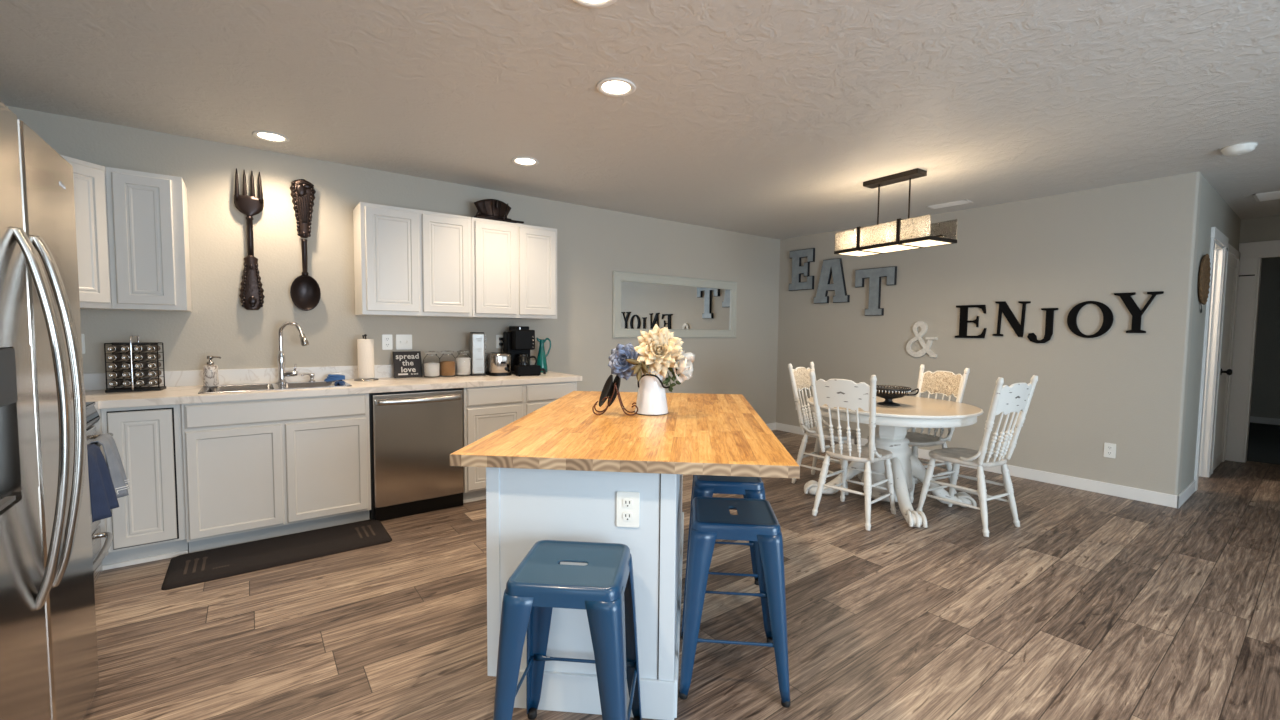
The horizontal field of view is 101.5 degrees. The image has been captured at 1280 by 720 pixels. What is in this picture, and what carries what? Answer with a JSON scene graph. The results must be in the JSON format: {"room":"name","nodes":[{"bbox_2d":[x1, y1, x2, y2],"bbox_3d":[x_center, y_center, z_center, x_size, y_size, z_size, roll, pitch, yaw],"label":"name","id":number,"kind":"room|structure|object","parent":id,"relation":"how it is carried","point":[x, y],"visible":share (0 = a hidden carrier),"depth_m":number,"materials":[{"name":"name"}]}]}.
{"room":"kitchen","nodes":[
{"label":"kitchen","id":0,"kind":"room"},
{"bbox_2d":[7,106,779,423],"bbox_3d":[-0.933,-0.230,4.786,6.913,2.440,0.120,-2,4,-37],"label":"wall","id":1,"kind":"structure","parent":0,"point":[593,243],"depth_m":3.78,"materials":[{"name":"beige paint"}]},
{"bbox_2d":[61,155,118,309],"bbox_3d":[-3.132,-0.653,2.652,0.617,0.762,0.618,-2,4,-37],"label":"upper cabinet","id":2,"kind":"object","parent":1,"relation":"attached to","point":[90,196],"visible":0.36,"depth_m":2.75,"materials":[{"name":"white wood"}]},
{"bbox_2d":[105,167,191,311],"bbox_3d":[-2.846,-0.673,3.047,0.312,0.762,0.327,-2,4,-37],"label":"upper cabinet","id":3,"kind":"object","parent":1,"relation":"attached to","point":[148,229],"visible":1,"depth_m":2.92,"materials":[{"name":"white wood"}]},
{"bbox_2d":[234,168,264,309],"bbox_3d":[-2.552,-0.781,3.424,0.157,0.905,0.066,-2,4,-37],"label":"fork","id":4,"kind":"object","parent":1,"relation":"attached to","point":[251,295],"visible":1,"depth_m":3.41,"materials":[{"name":"brown metal"}]},
{"bbox_2d":[234,195,263,216],"bbox_3d":[-2.543,-0.999,3.402,0.157,0.133,0.022,-2,4,-37],"label":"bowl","id":5,"kind":"object","parent":4,"relation":"on","point":[251,205],"depth_m":3.40,"materials":[{"name":"brown metal"}]},
{"bbox_2d":[290,179,320,310],"bbox_3d":[-2.311,-0.786,3.600,0.179,0.893,0.072,-2,4,-37],"label":"spoon","id":6,"kind":"object","parent":1,"relation":"attached to","point":[305,292],"visible":1,"depth_m":3.59,"materials":[{"name":"brown metal"}]},
{"bbox_2d":[290,275,320,310],"bbox_3d":[-2.319,-0.464,3.625,0.179,0.248,0.040,-2,4,-37],"label":"bowl","id":7,"kind":"object","parent":6,"relation":"on","point":[305,292],"depth_m":3.63,"materials":[{"name":"brown metal"}]},
{"bbox_2d":[83,360,534,390],"bbox_3d":[-2.202,0.094,3.771,3.370,0.098,0.019,-2,4,-37],"label":"backsplash","id":8,"kind":"structure","parent":1,"relation":"attached to","point":[92,381],"depth_m":3.46,"materials":[{"name":"stone"}]},
{"bbox_2d":[382,334,392,349],"bbox_3d":[-1.920,-0.136,3.974,0.072,0.116,0.010,-2,4,-37],"label":"wall outlet","id":9,"kind":"object","parent":1,"relation":"attached to","point":[387,343],"visible":1,"depth_m":3.97,"materials":[{"name":"white plastic"}]},
{"bbox_2d":[396,335,411,349],"bbox_3d":[-1.821,-0.139,4.041,0.116,0.116,0.020,-2,4,-37],"label":"light switch","id":10,"kind":"object","parent":1,"relation":"attached to","point":[403,342],"visible":1,"depth_m":4.04,"materials":[{"name":"white plastic"}]},
{"bbox_2d":[353,202,471,316],"bbox_3d":[-1.685,-0.711,3.912,0.759,0.762,0.327,-2,4,-37],"label":"upper cabinet","id":11,"kind":"object","parent":1,"relation":"attached to","point":[408,262],"visible":1,"depth_m":3.75,"materials":[{"name":"white wood"}]},
{"bbox_2d":[460,217,556,318],"bbox_3d":[-1.086,-0.731,4.359,0.732,0.762,0.327,-2,4,-37],"label":"upper cabinet","id":12,"kind":"object","parent":1,"relation":"attached to","point":[514,265],"visible":0.94,"depth_m":4.21,"materials":[{"name":"white wood"}]},
{"bbox_2d":[474,199,523,223],"bbox_3d":[-1.136,-1.193,4.217,0.421,0.189,0.131,-2,4,-37],"label":"ornament","id":13,"kind":"object","parent":12,"relation":"on","point":[491,209],"visible":0.91,"depth_m":4.16,"materials":[{"name":"brown metal"}]},
{"bbox_2d":[612,271,736,337],"bbox_3d":[0.441,-0.571,5.699,1.764,0.665,0.026,-2,4,-37],"label":"wall mirror","id":14,"kind":"object","parent":1,"relation":"attached to","point":[689,307],"visible":0.99,"depth_m":5.64,"materials":[{"name":"grey mirror"}]},
{"bbox_2d":[0,0,1279,239],"bbox_3d":[3.884,-1.391,3.650,13.340,0.100,7.579,-2,4,-37],"label":"ceiling","id":15,"kind":"structure","parent":0,"point":[764,118],"depth_m":2.56,"materials":[{"name":"white paint"}]},
{"bbox_2d":[252,131,289,142],"bbox_3d":[-2.269,-1.371,3.216,0.190,0.008,0.190,-2,4,-37],"label":"recessed light","id":16,"kind":"object","parent":15,"relation":"in","point":[263,135],"visible":1,"depth_m":3.21,"materials":[{"name":"white plastic"}]},
{"bbox_2d":[511,157,538,165],"bbox_3d":[-0.799,-1.381,3.640,0.190,0.008,0.190,-2,4,-37],"label":"recessed light","id":17,"kind":"object","parent":15,"relation":"in","point":[523,161],"visible":1,"depth_m":3.64,"materials":[{"name":"white plastic"}]},
{"bbox_2d":[573,0,616,7],"bbox_3d":[-0.160,-1.270,1.799,0.190,0.008,0.190,-2,4,-37],"label":"recessed light","id":18,"kind":"object","parent":15,"relation":"in","point":[587,3],"visible":1,"depth_m":1.86,"materials":[{"name":"white"}]},
{"bbox_2d":[596,78,635,96],"bbox_3d":[-0.115,-1.311,2.518,0.190,0.008,0.190,-2,4,-37],"label":"recessed light","id":19,"kind":"object","parent":15,"relation":"in","point":[613,87],"visible":1,"depth_m":2.52,"materials":[{"name":"white"}]},
{"bbox_2d":[834,168,957,256],"bbox_3d":[1.901,-1.105,3.937,0.330,0.541,0.810,-1,4,-28],"label":"pendant light","id":20,"kind":"object","parent":15,"relation":"hanging from","point":[916,232],"visible":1,"depth_m":3.82,"materials":[{"name":"beige glass"}]},
{"bbox_2d":[840,251,878,255],"bbox_3d":[1.765,-0.860,4.201,0.250,0.010,0.205,-1,4,-28],"label":"diffuser","id":21,"kind":"object","parent":20,"relation":"attached to","point":[853,253],"depth_m":4.19,"materials":[{"name":"beige"}]},
{"bbox_2d":[863,245,917,252],"bbox_3d":[1.899,-0.844,3.952,0.250,0.010,0.320,-1,4,-28],"label":"diffuser","id":22,"kind":"object","parent":20,"relation":"attached to","point":[892,248],"depth_m":3.96,"materials":[{"name":"beige"}]},
{"bbox_2d":[905,240,948,246],"bbox_3d":[2.033,-0.829,3.704,0.250,0.010,0.205,-1,4,-28],"label":"diffuser","id":23,"kind":"object","parent":20,"relation":"attached to","point":[924,243],"depth_m":3.69,"materials":[{"name":"beige plastic"}]},
{"bbox_2d":[927,199,972,208],"bbox_3d":[2.806,-1.409,4.744,0.140,0.009,0.340,-2,4,-37],"label":"ceiling vent","id":24,"kind":"object","parent":15,"relation":"in","point":[966,201],"visible":1,"depth_m":4.73,"materials":[{"name":"white metal"}]},
{"bbox_2d":[1221,142,1257,155],"bbox_3d":[3.700,-1.297,3.232,0.150,0.044,0.150,-2,4,-37],"label":"smoke detector","id":25,"kind":"object","parent":15,"relation":"attached to","point":[1242,148],"visible":1,"depth_m":3.20,"materials":[{"name":"white plastic"}]},
{"bbox_2d":[1253,191,1279,201],"bbox_3d":[5.311,-1.359,4.281,0.360,0.009,0.360,-2,4,-37],"label":"ceiling vent","id":26,"kind":"object","parent":15,"relation":"in","point":[1275,195],"visible":1,"depth_m":4.35,"materials":[{"name":"white metal"}]},
{"bbox_2d":[84,422,1279,719],"bbox_3d":[3.860,1.144,3.794,13.340,0.102,7.579,-2,4,-37],"label":"floor","id":27,"kind":"structure","parent":0,"point":[1098,606],"depth_m":2.31,"materials":[{"name":"brown wood"}]},
{"bbox_2d":[0,101,98,719],"bbox_3d":[-1.834,0.299,1.171,0.823,1.778,0.905,-2,4,-37],"label":"refrigerator","id":28,"kind":"object","parent":27,"relation":"on","point":[49,654],"visible":1,"depth_m":1.31,"materials":[{"name":"grey metal"}]},
{"bbox_2d":[86,402,112,583],"bbox_3d":[-2.639,0.677,2.106,0.670,0.901,0.765,-2,4,-37],"label":"stove","id":29,"kind":"object","parent":27,"relation":"on","point":[92,416],"visible":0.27,"depth_m":2.46,"materials":[{"name":"grey metal"}]},
{"bbox_2d":[86,425,112,533],"bbox_3d":[-2.414,0.578,2.267,0.097,0.485,0.745,-2,4,-37],"label":"oven","id":30,"kind":"object","parent":29,"relation":"in","point":[91,435],"depth_m":2.46,"materials":[{"name":"fabric"}]},
{"bbox_2d":[87,444,118,522],"bbox_3d":[-2.286,0.510,2.199,0.104,0.289,0.220,-2,4,-37],"label":"kitchen towel","id":31,"kind":"object","parent":29,"relation":"hanging from","point":[103,497],"visible":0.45,"depth_m":2.16,"materials":[{"name":"blue fabric"}]},
{"bbox_2d":[89,434,129,497],"bbox_3d":[-2.458,0.495,2.434,0.111,0.289,0.264,-2,4,-37],"label":"kitchen towel","id":32,"kind":"object","parent":29,"relation":"hanging from","point":[113,459],"visible":0.59,"depth_m":2.42,"materials":[{"name":"white fabric"}]},
{"bbox_2d":[93,404,188,569],"bbox_3d":[-3.018,0.657,2.803,0.911,0.855,0.648,-2,4,-37],"label":"base cabinet","id":33,"kind":"object","parent":27,"relation":"on","point":[148,524],"visible":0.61,"depth_m":2.76,"materials":[{"name":"white wood"}]},
{"bbox_2d":[83,360,581,408],"bbox_3d":[-2.014,0.131,3.508,3.390,0.138,0.669,-2,4,-37],"label":"countertop","id":34,"kind":"structure","parent":33,"relation":"on","point":[182,387],"depth_m":3.36,"materials":[{"name":"stone"}]},
{"bbox_2d":[104,335,165,392],"bbox_3d":[-2.929,0.016,3.036,0.236,0.323,0.154,-1,4,-31],"label":"spice rack","id":35,"kind":"object","parent":34,"relation":"on","point":[140,388],"visible":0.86,"depth_m":3.02,"materials":[{"name":"black metal"}]},
{"bbox_2d":[107,345,121,352],"bbox_3d":[-2.995,-0.064,2.983,0.042,0.041,0.109,-1,4,-31],"label":"spice jar","id":36,"kind":"object","parent":35,"relation":"in","point":[113,348],"visible":0.97,"depth_m":2.95,"materials":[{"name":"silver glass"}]},
{"bbox_2d":[108,354,121,360],"bbox_3d":[-2.996,-0.015,2.986,0.042,0.041,0.109,-1,4,-31],"label":"spice jar","id":37,"kind":"object","parent":35,"relation":"in","point":[113,357],"visible":0.94,"depth_m":2.95,"materials":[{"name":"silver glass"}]},
{"bbox_2d":[108,370,122,378],"bbox_3d":[-2.997,0.083,2.991,0.042,0.041,0.109,-1,4,-31],"label":"spice jar","id":38,"kind":"object","parent":35,"relation":"in","point":[114,374],"visible":0.94,"depth_m":2.95,"materials":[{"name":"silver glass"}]},
{"bbox_2d":[108,363,122,369],"bbox_3d":[-2.996,0.034,2.988,0.042,0.041,0.109,-1,4,-31],"label":"spice jar","id":39,"kind":"object","parent":35,"relation":"in","point":[113,366],"visible":0.91,"depth_m":2.95,"materials":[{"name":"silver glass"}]},
{"bbox_2d":[134,345,147,351],"bbox_3d":[-2.901,-0.066,3.039,0.042,0.041,0.109,-1,4,-31],"label":"spice jar","id":40,"kind":"object","parent":35,"relation":"in","point":[139,348],"visible":0.95,"depth_m":3.00,"materials":[{"name":"silver metal"}]},
{"bbox_2d":[198,380,351,393],"bbox_3d":[-2.298,0.251,3.329,0.760,0.177,0.460,-2,4,-37],"label":"sink","id":41,"kind":"object","parent":34,"relation":"in","point":[338,383],"visible":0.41,"depth_m":3.37,"materials":[{"name":"silver metal"}]},
{"bbox_2d":[203,356,221,386],"bbox_3d":[-2.663,0.068,3.246,0.085,0.190,0.076,1,3,15],"label":"soap dispenser","id":42,"kind":"object","parent":41,"relation":"on","point":[210,371],"visible":1,"depth_m":3.23,"materials":[{"name":"ceramic"}]},
{"bbox_2d":[203,365,218,386],"bbox_3d":[-2.667,0.097,3.249,0.076,0.131,0.076,-2,4,-37],"label":"bottle","id":43,"kind":"object","parent":42,"relation":"on","point":[210,372],"depth_m":3.22,"materials":[{"name":"ceramic"}]},
{"bbox_2d":[324,373,344,380],"bbox_3d":[-2.143,0.119,3.668,0.124,0.053,0.070,-2,4,-37],"label":"cloth","id":44,"kind":"object","parent":41,"relation":"on","point":[334,376],"visible":1,"depth_m":3.65,"materials":[{"name":"blue fabric"}]},
{"bbox_2d":[276,322,308,382],"bbox_3d":[-2.316,-0.052,3.489,0.208,0.409,0.064,0,3,-8],"label":"kitchen faucet","id":45,"kind":"object","parent":34,"relation":"on","point":[282,374],"visible":1,"depth_m":3.47,"materials":[{"name":"silver metal"}]},
{"bbox_2d":[354,334,378,380],"bbox_3d":[-1.967,-0.020,3.752,0.160,0.332,0.160,-2,4,-37],"label":"paper towel holder","id":46,"kind":"object","parent":34,"relation":"on","point":[365,347],"visible":1,"depth_m":3.71,"materials":[{"name":"white paper"}]},
{"bbox_2d":[393,351,422,377],"bbox_3d":[-1.778,0.036,4.004,0.200,0.201,0.061,-2,4,-37],"label":"sign","id":47,"kind":"object","parent":34,"relation":"on","point":[407,364],"visible":1,"depth_m":4.00,"materials":[{"name":"black wood"}]},
{"bbox_2d":[423,351,439,377],"bbox_3d":[-1.611,0.032,4.047,0.123,0.202,0.123,-2,4,-37],"label":"glass canister","id":48,"kind":"object","parent":34,"relation":"on","point":[431,361],"visible":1,"depth_m":4.00,"materials":[{"name":"white"}]},
{"bbox_2d":[440,351,455,376],"bbox_3d":[-1.515,0.029,4.119,0.123,0.202,0.123,-2,4,-37],"label":"glass canister","id":49,"kind":"object","parent":34,"relation":"on","point":[447,360],"visible":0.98,"depth_m":4.07,"materials":[{"name":"brown glass"}]},
{"bbox_2d":[456,351,470,375],"bbox_3d":[-1.416,0.025,4.192,0.123,0.202,0.123,-2,4,-37],"label":"glass canister","id":50,"kind":"object","parent":34,"relation":"on","point":[463,360],"visible":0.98,"depth_m":4.14,"materials":[{"name":"white glass"}]},
{"bbox_2d":[470,332,485,375],"bbox_3d":[-1.317,-0.051,4.248,0.126,0.349,0.110,-1,4,-29],"label":"dispenser","id":51,"kind":"object","parent":34,"relation":"on","point":[477,339],"visible":0.96,"depth_m":4.20,"materials":[{"name":"silver metal"}]},
{"bbox_2d":[485,352,511,375],"bbox_3d":[-1.161,0.032,4.296,0.176,0.183,0.260,-2,4,-33],"label":"toaster","id":52,"kind":"object","parent":34,"relation":"on","point":[497,363],"visible":0.99,"depth_m":4.21,"materials":[{"name":"silver metal"}]},
{"bbox_2d":[503,326,536,373],"bbox_3d":[-1.012,-0.085,4.436,0.229,0.402,0.253,-1,4,-31],"label":"coffee maker","id":53,"kind":"object","parent":34,"relation":"on","point":[520,340],"visible":0.73,"depth_m":4.36,"materials":[{"name":"black plastic"}]},
{"bbox_2d":[514,365,545,375],"bbox_3d":[-0.896,0.085,4.273,0.241,0.084,0.104,-1,4,-31],"label":"pod drawer","id":54,"kind":"object","parent":34,"relation":"on","point":[519,370],"visible":1,"depth_m":4.22,"materials":[{"name":"black plastic"}]},
{"bbox_2d":[536,337,550,372],"bbox_3d":[-0.853,-0.046,4.612,0.132,0.308,0.104,0,3,-5],"label":"glass jug","id":55,"kind":"object","parent":34,"relation":"on","point":[541,358],"visible":0.88,"depth_m":4.58,"materials":[{"name":"teal glass"}]},
{"bbox_2d":[181,393,370,552],"bbox_3d":[-2.290,0.633,3.352,0.910,0.855,0.637,-2,4,-37],"label":"base cabinet","id":56,"kind":"object","parent":27,"relation":"on","point":[254,470],"visible":0.91,"depth_m":3.07,"materials":[{"name":"white wood"}]},
{"bbox_2d":[161,519,391,589],"bbox_3d":[-2.019,1.075,2.991,1.030,0.018,0.450,-2,4,-37],"label":"kitchen mat","id":57,"kind":"object","parent":27,"relation":"on","point":[188,569],"visible":0.99,"depth_m":2.92,"materials":[{"name":"black rubber"}]},
{"bbox_2d":[369,388,463,520],"bbox_3d":[-1.661,0.621,3.780,0.596,0.843,0.669,-2,4,-37],"label":"dishwasher","id":58,"kind":"object","parent":27,"relation":"on","point":[414,435],"visible":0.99,"depth_m":3.53,"materials":[{"name":"silver metal"}]},
{"bbox_2d":[462,381,576,502],"bbox_3d":[-1.068,0.593,4.263,0.922,0.855,0.637,-2,4,-37],"label":"base cabinet","id":59,"kind":"object","parent":27,"relation":"on","point":[488,409],"visible":0.39,"depth_m":3.85,"materials":[{"name":"white wood"}]},
{"bbox_2d":[493,540,641,719],"bbox_3d":[-0.195,0.880,1.511,0.379,0.610,0.379,1,3,6],"label":"metal stool","id":60,"kind":"object","parent":27,"relation":"on","point":[604,587],"visible":1,"depth_m":1.37,"materials":[{"name":"blue metal"}]},
{"bbox_2d":[486,467,683,719],"bbox_3d":[-0.126,0.713,2.513,0.659,0.832,1.610,1,3,6],"label":"kitchen island","id":61,"kind":"object","parent":27,"relation":"on","point":[525,507],"visible":0.56,"depth_m":1.72,"materials":[{"name":"white wood"}]},
{"bbox_2d":[450,391,799,478],"bbox_3d":[0.021,0.279,2.500,1.093,0.038,1.774,1,3,6],"label":"countertop","id":62,"kind":"structure","parent":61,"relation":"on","point":[700,434],"depth_m":1.89,"materials":[{"name":"brown wood"}]},
{"bbox_2d":[592,382,637,415],"bbox_3d":[-0.116,0.183,2.498,0.217,0.152,0.092,1,3,0],"label":"easel","id":63,"kind":"object","parent":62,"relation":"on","point":[615,385],"visible":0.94,"depth_m":2.46,"materials":[{"name":"brown metal"}]},
{"bbox_2d":[599,374,612,406],"bbox_3d":[-0.162,0.146,2.500,0.053,0.157,0.075,-2,4,-37],"label":"oval plate","id":64,"kind":"object","parent":63,"relation":"in","point":[607,387],"visible":0.96,"depth_m":2.51,"materials":[{"name":"black ceramic"}]},
{"bbox_2d":[608,375,620,406],"bbox_3d":[-0.122,0.142,2.499,0.049,0.163,0.074,-2,4,-37],"label":"oval plate","id":65,"kind":"object","parent":63,"relation":"in","point":[617,379],"visible":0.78,"depth_m":2.50,"materials":[{"name":"black"}]},
{"bbox_2d":[635,367,668,415],"bbox_3d":[0.062,0.144,2.528,0.177,0.228,0.176,1,3,3],"label":"pitcher","id":66,"kind":"object","parent":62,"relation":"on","point":[651,397],"visible":0.73,"depth_m":2.47,"materials":[{"name":"white ceramic"}]},
{"bbox_2d":[608,343,639,379],"bbox_3d":[-0.055,0.007,2.479,0.199,0.181,0.105,1,3,2],"label":"peony","id":67,"kind":"object","parent":66,"relation":"in","point":[618,364],"visible":0.82,"depth_m":2.47,"materials":[{"name":"blue plant"}]},
{"bbox_2d":[626,359,647,381],"bbox_3d":[0.018,0.048,2.448,0.172,0.110,0.066,-2,4,-43],"label":"leaf sprig","id":68,"kind":"object","parent":66,"relation":"in","point":[637,368],"visible":0.88,"depth_m":2.43,"materials":[{"name":"plant"}]},
{"bbox_2d":[634,324,684,377],"bbox_3d":[0.083,-0.034,2.458,0.254,0.274,0.130,1,3,8],"label":"dahlia","id":69,"kind":"object","parent":66,"relation":"in","point":[658,349],"visible":0.96,"depth_m":2.44,"materials":[{"name":"beige plant"}]},
{"bbox_2d":[663,367,680,391],"bbox_3d":[0.124,0.090,2.484,0.142,0.126,0.050,2,3,21],"label":"trailing greenery","id":70,"kind":"object","parent":66,"relation":"in","point":[670,369],"visible":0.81,"depth_m":2.48,"materials":[{"name":"green plant"}]},
{"bbox_2d":[674,351,694,383],"bbox_3d":[0.173,0.034,2.472,0.188,0.158,0.122,0,3,-2],"label":"white magnolia","id":71,"kind":"object","parent":66,"relation":"in","point":[685,367],"visible":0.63,"depth_m":2.48,"materials":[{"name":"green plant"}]},
{"bbox_2d":[616,491,639,527],"bbox_3d":[-0.039,0.483,1.688,0.075,0.116,0.010,1,3,5],"label":"island outlet","id":72,"kind":"object","parent":61,"relation":"attached to","point":[627,503],"visible":1,"depth_m":1.69,"materials":[{"name":"white plastic"}]},
{"bbox_2d":[623,499,632,507],"bbox_3d":[-0.039,0.461,1.685,0.032,0.028,0.003,1,3,6],"label":"receptacle","id":73,"kind":"object","parent":72,"relation":"attached to","point":[627,503],"depth_m":1.68,"materials":[{"name":"grey plastic"}]},
{"bbox_2d":[623,512,632,520],"bbox_3d":[-0.040,0.505,1.687,0.032,0.028,0.003,1,3,6],"label":"receptacle","id":74,"kind":"object","parent":72,"relation":"attached to","point":[627,516],"depth_m":1.69,"materials":[{"name":"grey plastic"}]},
{"bbox_2d":[689,475,765,584],"bbox_3d":[0.405,0.832,2.462,0.379,0.610,0.379,1,3,6],"label":"metal stool","id":75,"kind":"object","parent":27,"relation":"on","point":[702,485],"visible":0.34,"depth_m":2.30,"materials":[{"name":"blue metal"}]},
{"bbox_2d":[679,497,789,707],"bbox_3d":[0.344,0.860,1.957,0.379,0.610,0.379,1,3,6],"label":"metal stool","id":76,"kind":"object","parent":27,"relation":"on","point":[711,519],"visible":1,"depth_m":1.80,"materials":[{"name":"blue metal"}]},
{"bbox_2d":[788,362,861,494],"bbox_3d":[1.565,0.537,4.375,0.533,1.011,0.446,4,4,43],"label":"dining chair","id":77,"kind":"object","parent":27,"relation":"on","point":[799,376],"visible":0.62,"depth_m":4.39,"materials":[{"name":"grey wood"}]},
{"bbox_2d":[809,371,895,530],"bbox_3d":[1.483,0.580,3.607,0.533,1.011,0.446,-3,5,-45],"label":"dining chair","id":78,"kind":"object","parent":27,"relation":"on","point":[837,393],"visible":1,"depth_m":3.48,"materials":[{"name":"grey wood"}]},
{"bbox_2d":[804,396,982,527],"bbox_3d":[1.866,0.694,3.939,1.179,0.744,1.179,3,4,36],"label":"dining table","id":79,"kind":"object","parent":27,"relation":"on","point":[892,422],"visible":0.64,"depth_m":3.77,"materials":[{"name":"white wood"}]},
{"bbox_2d":[876,385,918,405],"bbox_3d":[1.822,0.262,3.828,0.295,0.130,0.294,-1,4,-26],"label":"footed bowl","id":80,"kind":"object","parent":79,"relation":"on","point":[889,392],"visible":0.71,"depth_m":3.76,"materials":[{"name":"black"}]},
{"bbox_2d":[905,364,969,502],"bbox_3d":[2.212,0.555,4.156,0.533,1.011,0.446,-1,3,-20],"label":"dining chair","id":81,"kind":"object","parent":27,"relation":"on","point":[947,383],"visible":0.48,"depth_m":4.12,"materials":[{"name":"grey wood"}]},
{"bbox_2d":[916,375,1037,536],"bbox_3d":[2.243,0.592,3.511,0.446,1.011,0.533,-1,4,-29],"label":"dining chair","id":82,"kind":"object","parent":27,"relation":"on","point":[1016,397],"visible":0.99,"depth_m":3.37,"materials":[{"name":"grey wood"}]},
{"bbox_2d":[776,172,1201,494],"bbox_3d":[2.923,-0.222,5.297,0.120,2.440,3.674,-2,4,-37],"label":"wall","id":83,"kind":"structure","parent":0,"point":[1128,391],"depth_m":4.45,"materials":[{"name":"beige paint"}]},
{"bbox_2d":[789,248,814,290],"bbox_3d":[1.975,-1.101,6.396,0.040,0.490,0.345,-2,4,-37],"label":"letter","id":84,"kind":"object","parent":83,"relation":"attached to","point":[797,269],"depth_m":6.38,"materials":[{"name":"grey metal"}]},
{"bbox_2d":[813,258,849,303],"bbox_3d":[2.223,-0.916,6.071,0.040,0.505,0.450,-2,4,-37],"label":"letter","id":85,"kind":"object","parent":83,"relation":"attached to","point":[834,267],"depth_m":6.03,"materials":[{"name":"grey metal"}]},
{"bbox_2d":[855,266,896,315],"bbox_3d":[2.538,-0.737,5.656,0.040,0.510,0.450,-2,4,-37],"label":"letter","id":86,"kind":"object","parent":83,"relation":"attached to","point":[874,275],"depth_m":5.63,"materials":[{"name":"grey metal"}]},
{"bbox_2d":[906,321,936,357],"bbox_3d":[2.846,-0.210,5.279,0.023,0.364,0.296,-2,4,-37],"label":"ampersand","id":87,"kind":"object","parent":83,"relation":"attached to","point":[918,336],"visible":1,"depth_m":5.27,"materials":[{"name":"white wood"}]},
{"bbox_2d":[955,305,986,337],"bbox_3d":[3.111,-0.361,4.918,0.022,0.308,0.262,-2,4,-37],"label":"letter","id":88,"kind":"object","parent":83,"relation":"attached to","point":[963,321],"depth_m":4.94,"materials":[{"name":"black"}]},
{"bbox_2d":[776,423,1179,507],"bbox_3d":[2.862,0.952,5.318,0.014,0.094,3.688,-2,4,-37],"label":"baseboard","id":89,"kind":"structure","parent":83,"relation":"attached to","point":[1148,496],"depth_m":4.33,"materials":[{"name":"white wood"}]},
{"bbox_2d":[992,301,1030,336],"bbox_3d":[3.306,-0.366,4.657,0.022,0.320,0.273,-2,4,-37],"label":"letter","id":90,"kind":"object","parent":83,"relation":"attached to","point":[1003,306],"depth_m":4.64,"materials":[{"name":"black"}]},
{"bbox_2d":[1027,308,1057,342],"bbox_3d":[3.443,-0.292,4.476,0.022,0.300,0.205,-2,4,-37],"label":"letter","id":91,"kind":"object","parent":83,"relation":"attached to","point":[1032,337],"depth_m":4.44,"materials":[{"name":"black"}]},
{"bbox_2d":[1067,301,1113,337],"bbox_3d":[3.631,-0.327,4.222,0.022,0.300,0.288,-2,4,-37],"label":"letter","id":92,"kind":"object","parent":83,"relation":"attached to","point":[1108,318],"depth_m":4.20,"materials":[{"name":"black"}]},
{"bbox_2d":[1104,443,1115,457],"bbox_3d":[3.728,0.718,4.149,0.010,0.116,0.072,-2,4,-37],"label":"wall outlet","id":93,"kind":"object","parent":83,"relation":"attached to","point":[1109,448],"visible":1,"depth_m":4.15,"materials":[{"name":"white plastic"}]},
{"bbox_2d":[1114,291,1163,332],"bbox_3d":[3.799,-0.361,3.996,0.022,0.310,0.275,-2,4,-37],"label":"letter","id":94,"kind":"object","parent":83,"relation":"attached to","point":[1136,313],"depth_m":4.00,"materials":[{"name":"black"}]},
{"bbox_2d":[1180,175,1240,492],"bbox_3d":[5.006,-0.164,4.636,2.427,2.440,0.120,-2,4,-37],"label":"wall","id":95,"kind":"structure","parent":0,"point":[1214,210],"depth_m":4.07,"materials":[{"name":"grey paint"}]},
{"bbox_2d":[1177,464,1211,508],"bbox_3d":[4.621,1.024,4.340,1.661,0.094,0.014,-2,4,-37],"label":"baseboard","id":96,"kind":"structure","parent":95,"relation":"attached to","point":[1189,490],"depth_m":4.03,"materials":[{"name":"white wood"}]},
{"bbox_2d":[1198,254,1210,312],"bbox_3d":[4.305,-0.583,3.991,0.388,0.450,0.028,-2,4,-37],"label":"woven wall basket","id":97,"kind":"object","parent":95,"relation":"attached to","point":[1204,274],"visible":1,"depth_m":4.01,"materials":[{"name":"wicker"}]},
{"bbox_2d":[1194,227,1228,490],"bbox_3d":[4.831,-0.005,4.504,0.815,2.135,0.146,-2,4,-37],"label":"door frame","id":98,"kind":"structure","parent":95,"relation":"in","point":[1218,245],"depth_m":4.63,"materials":[{"name":"white wood"}]},
{"bbox_2d":[1211,243,1239,473],"bbox_3d":[5.638,-0.008,4.990,0.900,2.100,0.084,-2,4,-37],"label":"door","id":99,"kind":"structure","parent":95,"relation":"in","point":[1233,256],"depth_m":5.04,"materials":[{"name":"white wood"}]},
{"bbox_2d":[1239,215,1279,456],"bbox_3d":[6.415,-0.165,4.886,0.130,2.440,1.405,-2,4,-37],"label":"wall","id":100,"kind":"structure","parent":0,"point":[1259,229],"depth_m":5.15,"materials":[{"name":"grey paint"}]},
{"bbox_2d":[1225,240,1279,462],"bbox_3d":[6.375,-0.047,4.925,0.154,2.200,1.063,-2,4,-37],"label":"door frame","id":101,"kind":"structure","parent":100,"relation":"in","point":[1248,293],"depth_m":5.24,"materials":[{"name":"white wood"}]},
{"bbox_2d":[1250,257,1279,418],"bbox_3d":[7.699,-0.240,6.425,3.770,2.440,3.700,-2,4,-37],"label":"wall","id":102,"kind":"structure","parent":0,"point":[1265,401],"depth_m":7.56,"materials":[{"name":"grey paint"}]},
{"bbox_2d":[1250,416,1279,424],"bbox_3d":[7.647,0.932,6.461,3.670,0.094,3.500,-2,4,-37],"label":"baseboard","id":103,"kind":"structure","parent":102,"relation":"attached to","point":[1274,421],"depth_m":7.59,"materials":[{"name":"white wood"}]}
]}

